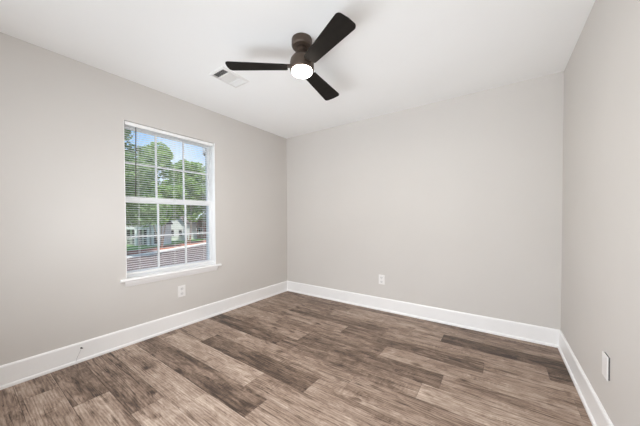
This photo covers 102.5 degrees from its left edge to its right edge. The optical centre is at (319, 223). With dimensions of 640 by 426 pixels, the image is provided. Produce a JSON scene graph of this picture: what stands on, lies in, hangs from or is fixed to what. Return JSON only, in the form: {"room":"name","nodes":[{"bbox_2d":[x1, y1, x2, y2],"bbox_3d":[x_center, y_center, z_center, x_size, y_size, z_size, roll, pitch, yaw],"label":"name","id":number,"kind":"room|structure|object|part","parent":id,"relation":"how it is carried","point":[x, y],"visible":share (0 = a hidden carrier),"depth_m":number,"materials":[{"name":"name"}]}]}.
{"room":"empty bedroom","nodes":[
{"label":"empty bedroom","id":0,"kind":"room"},
{"bbox_2d":[0,32,286,365],"bbox_3d":[-1.607,-0.104,2.765,0.200,2.440,3.870,0,1,35],"label":"wall","id":1,"kind":"structure","parent":0,"point":[63,237],"depth_m":2.14,"materials":[{"name":"grey paint"}]},
{"bbox_2d":[0,281,287,389],"bbox_3d":[-1.510,1.038,2.721,0.024,0.158,3.470,0,1,35],"label":"baseboard","id":2,"kind":"structure","parent":1,"relation":"attached to","point":[17,372],"depth_m":2.28,"materials":[{"name":"white wood"}]},
{"bbox_2d":[123,120,215,278],"bbox_3d":[-1.581,-0.222,2.756,0.151,1.452,0.908,0,1,35],"label":"window","id":3,"kind":"structure","parent":1,"relation":"in","point":[184,202],"depth_m":2.88,"materials":[{"name":"white plastic"}]},
{"bbox_2d":[125,136,206,199],"bbox_3d":[-1.618,-0.580,2.775,0.014,0.644,0.846,0,1,35],"label":"grille","id":4,"kind":"object","parent":3,"relation":"attached to","point":[156,191],"depth_m":2.85,"materials":[{"name":"white plastic"}]},
{"bbox_3d":[-1.618,-0.572,2.775,0.026,0.732,0.892,0,1,35],"label":"sash","id":5,"kind":"part","parent":3,"relation":"part of","materials":[{"name":"white plastic"}]},
{"bbox_2d":[126,203,208,266],"bbox_3d":[-1.591,0.124,2.770,0.014,0.660,0.846,0,1,35],"label":"grille","id":6,"kind":"object","parent":3,"relation":"attached to","point":[204,204],"depth_m":2.84,"materials":[{"name":"white plastic"}]},
{"bbox_3d":[-1.591,0.121,2.770,0.026,0.758,0.892,0,1,35],"label":"sash","id":7,"kind":"part","parent":3,"relation":"part of","materials":[{"name":"white plastic"}]},
{"bbox_2d":[124,121,212,274],"bbox_3d":[-1.547,-0.235,2.732,0.043,1.419,0.882,0,1,35],"label":"window blind","id":8,"kind":"object","parent":3,"relation":"attached to","point":[127,123],"visible":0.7,"depth_m":2.67,"materials":[{"name":"plastic"}]},
{"bbox_3d":[-1.742,-0.225,2.466,0.028,1.377,0.002,0,1,35],"label":"ladder cord","id":9,"kind":"part","parent":8,"relation":"part of","materials":[{"name":"white fabric"}]},
{"bbox_3d":[-1.550,0.466,2.748,0.026,0.016,0.882,0,1,35],"label":"rail","id":10,"kind":"part","parent":8,"relation":"part of","materials":[{"name":"white plastic"}]},
{"bbox_3d":[-1.553,-0.230,2.736,0.028,1.377,0.002,0,1,35],"label":"ladder cord","id":11,"kind":"part","parent":8,"relation":"part of","materials":[{"name":"white fabric"}]},
{"bbox_3d":[-1.364,-0.236,3.007,0.028,1.377,0.002,0,1,35],"label":"ladder cord","id":12,"kind":"part","parent":8,"relation":"part of","materials":[{"name":"white fabric"}]},
{"bbox_2d":[120,264,221,282],"bbox_3d":[-1.546,0.516,2.754,0.144,0.024,1.012,0,1,35],"label":"window sill","id":13,"kind":"structure","parent":1,"relation":"attached to","point":[146,276],"depth_m":2.63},
{"bbox_2d":[125,266,217,286],"bbox_3d":[-1.508,0.552,2.720,0.022,0.048,0.936,0,1,35],"label":"trim","id":14,"kind":"structure","parent":1,"relation":"attached to","point":[154,279],"depth_m":2.64,"materials":[{"name":"white wood"}]},
{"bbox_2d":[178,285,185,296],"bbox_3d":[-1.488,0.731,2.763,0.010,0.120,0.078,0,1,35],"label":"wall outlet","id":15,"kind":"object","parent":1,"relation":"attached to","point":[181,289],"visible":1,"depth_m":2.76,"materials":[{"name":"white plastic"}]},
{"bbox_2d":[0,291,591,425],"bbox_3d":[-0.183,1.187,1.799,3.659,0.120,3.870,0,1,35],"label":"floor","id":16,"kind":"structure","parent":0,"point":[287,358],"depth_m":1.86,"materials":[{"name":"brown wood"}]},
{"bbox_2d":[0,0,594,138],"bbox_3d":[-0.193,-1.387,1.754,3.659,0.150,3.870,0,1,35],"label":"ceiling","id":17,"kind":"structure","parent":0,"point":[399,55],"depth_m":1.89,"materials":[{"name":"paint"}]},
{"bbox_2d":[209,66,249,87],"bbox_3d":[-0.820,-1.346,2.330,0.207,0.071,0.291,0,1,35],"label":"ceiling vent","id":18,"kind":"object","parent":17,"relation":"in","point":[223,74],"visible":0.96,"depth_m":2.33,"materials":[{"name":"white metal"}]},
{"bbox_2d":[225,12,355,100],"bbox_3d":[-0.060,-1.192,1.893,0.957,0.246,0.892,0,1,35],"label":"ceiling fan","id":19,"kind":"object","parent":17,"relation":"attached to","point":[301,65],"visible":1,"depth_m":1.77,"materials":[{"name":"brown metal"}]},
{"bbox_3d":[-0.447,-1.115,1.829,0.427,0.031,0.137,0,1,-2],"label":"blade","id":20,"kind":"part","parent":19,"relation":"part of","materials":[{"name":"black wood"}]},
{"bbox_3d":[0.019,-1.123,2.123,0.137,0.031,0.427,0,1,28],"label":"blade","id":21,"kind":"part","parent":19,"relation":"part of","materials":[{"name":"black wood"}]},
{"bbox_3d":[0.041,-1.113,1.572,0.137,0.031,0.427,-1,1,-32],"label":"blade","id":22,"kind":"part","parent":19,"relation":"part of","materials":[{"name":"black wood"}]},
{"bbox_2d":[286,71,563,329],"bbox_3d":[0.861,-0.123,3.281,3.259,2.440,0.200,0,1,35],"label":"wall","id":23,"kind":"structure","parent":0,"point":[457,202],"depth_m":2.81,"materials":[{"name":"grey paint"}]},
{"bbox_2d":[379,275,384,284],"bbox_3d":[0.776,0.710,3.231,0.078,0.120,0.010,0,1,35],"label":"wall outlet","id":24,"kind":"object","parent":23,"relation":"attached to","point":[381,277],"visible":1,"depth_m":3.22,"materials":[{"name":"white plastic"}]},
{"bbox_2d":[287,281,559,347],"bbox_3d":[0.802,1.019,3.210,3.259,0.158,0.024,0,1,35],"label":"baseboard","id":25,"kind":"structure","parent":23,"relation":"attached to","point":[546,336],"depth_m":2.83,"materials":[{"name":"white wood"}]},
{"bbox_2d":[561,0,639,425],"bbox_3d":[1.231,-0.081,0.787,0.200,2.440,3.870,0,1,35],"label":"wall","id":26,"kind":"structure","parent":0,"point":[600,280],"depth_m":1.35,"materials":[{"name":"grey paint"}]},
{"bbox_2d":[558,330,613,425],"bbox_3d":[1.144,1.059,0.872,0.024,0.158,3.470,0,1,35],"label":"baseboard","id":27,"kind":"structure","parent":26,"relation":"attached to","point":[595,410],"depth_m":1.62,"materials":[{"name":"white wood"}]},
{"bbox_2d":[602,351,609,380],"bbox_3d":[1.460,0.729,1.311,0.012,0.120,0.078,0,1,35],"label":"wall plate","id":28,"kind":"object","parent":26,"relation":"attached to","point":[605,358],"visible":1,"depth_m":1.30,"materials":[{"name":"white plastic"}]},
{"label":"outside","id":29,"kind":"structure","parent":0,"visible":0},
{"bbox_2d":[127,238,205,250],"bbox_3d":[-65.256,3.547,57.980,156.796,0.420,190.271,0,1,35],"label":"lawn","id":30,"kind":"structure","parent":29,"point":[131,247],"depth_m":40.10,"materials":[{"name":"green plant"}]},
{"bbox_2d":[126,221,150,245],"bbox_3d":[-32.349,-0.416,43.024,11.420,7.800,7.000,0,1,0],"label":"apartment building","id":31,"kind":"structure","parent":30,"relation":"on","point":[129,229],"depth_m":40.33,"materials":[{"name":"white"}]},
{"bbox_2d":[150,219,172,244],"bbox_3d":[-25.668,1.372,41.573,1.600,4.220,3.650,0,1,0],"label":"house","id":32,"kind":"structure","parent":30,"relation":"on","point":[167,239],"depth_m":40.95,"materials":[{"name":"white"}]},
{"bbox_2d":[161,163,195,217],"bbox_3d":[-33.494,-5.540,62.080,10.388,17.605,9.659,0,1,35],"label":"tree","id":33,"kind":"object","parent":30,"relation":"on","point":[169,180],"visible":0.03,"depth_m":60.14,"materials":[{"name":"green plant"}]},
{"bbox_2d":[171,214,198,240],"bbox_3d":[-27.445,0.553,51.546,3.600,5.520,5.650,0,1,0],"label":"gabled house","id":34,"kind":"structure","parent":30,"relation":"on","point":[181,229],"depth_m":49.12,"materials":[{"name":"white"}]},
{"bbox_2d":[196,219,205,238],"bbox_3d":[-24.383,1.011,52.881,2.219,4.744,1.907,-1,1,-24],"label":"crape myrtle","id":35,"kind":"object","parent":30,"relation":"on","point":[201,221],"visible":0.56,"depth_m":52.61,"materials":[{"name":"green plant"}]},
{"bbox_2d":[197,217,205,237],"bbox_3d":[-22.741,0.325,57.717,9.000,5.720,6.650,0,1,0],"label":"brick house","id":36,"kind":"structure","parent":30,"relation":"on","point":[198,235],"depth_m":54.76,"materials":[{"name":"brick"}]},
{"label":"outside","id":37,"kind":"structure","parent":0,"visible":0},
{"bbox_2d":[127,244,205,270],"bbox_3d":[2.746,3.455,50.606,118.023,0.300,169.050,0,1,35],"label":"parking lot","id":38,"kind":"structure","parent":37,"point":[153,257],"depth_m":27.50,"materials":[{"name":"grey asphalt"}]},
{"bbox_2d":[127,243,205,258],"bbox_3d":[-18.431,3.432,52.902,82.584,0.440,149.653,0,1,35],"label":"kerb","id":39,"kind":"object","parent":38,"relation":"on","point":[188,246],"depth_m":33.45,"materials":[{"name":"concrete"}]},
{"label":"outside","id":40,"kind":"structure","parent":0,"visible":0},
{"bbox_2d":[127,240,205,255],"bbox_3d":[-20.816,3.457,53.161,84.865,0.400,150.902,0,1,35],"label":"mulch bed","id":41,"kind":"object","parent":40,"point":[203,241],"depth_m":36.14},
{"bbox_2d":[124,129,170,227],"bbox_3d":[-23.694,-6.134,27.312,12.240,19.918,12.235,0,1,35],"label":"shade tree","id":42,"kind":"object","parent":41,"relation":"on","point":[143,211],"visible":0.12,"depth_m":28.54,"materials":[{"name":"green plant"}]},
{"bbox_2d":[132,142,186,247],"bbox_3d":[-22.712,-3.838,36.374,6.356,15.038,6.900,0,1,5],"label":"tree","id":43,"kind":"object","parent":41,"relation":"on","point":[167,193],"visible":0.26,"depth_m":35.61,"materials":[{"name":"green plant"}]},
{"bbox_2d":[167,159,205,243],"bbox_3d":[-21.914,-3.549,42.893,7.104,14.222,6.836,-1,1,-17],"label":"tree","id":44,"kind":"object","parent":41,"relation":"on","point":[190,209],"visible":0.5,"depth_m":41.82,"materials":[{"name":"green plant"}]},
{"bbox_2d":[197,178,205,221],"bbox_3d":[-21.254,-3.899,50.369,6.754,14.644,6.167,0,1,35],"label":"tree","id":45,"kind":"object","parent":41,"relation":"on","point":[204,211],"visible":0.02,"depth_m":49.80,"materials":[{"name":"green plant"}]}
]}

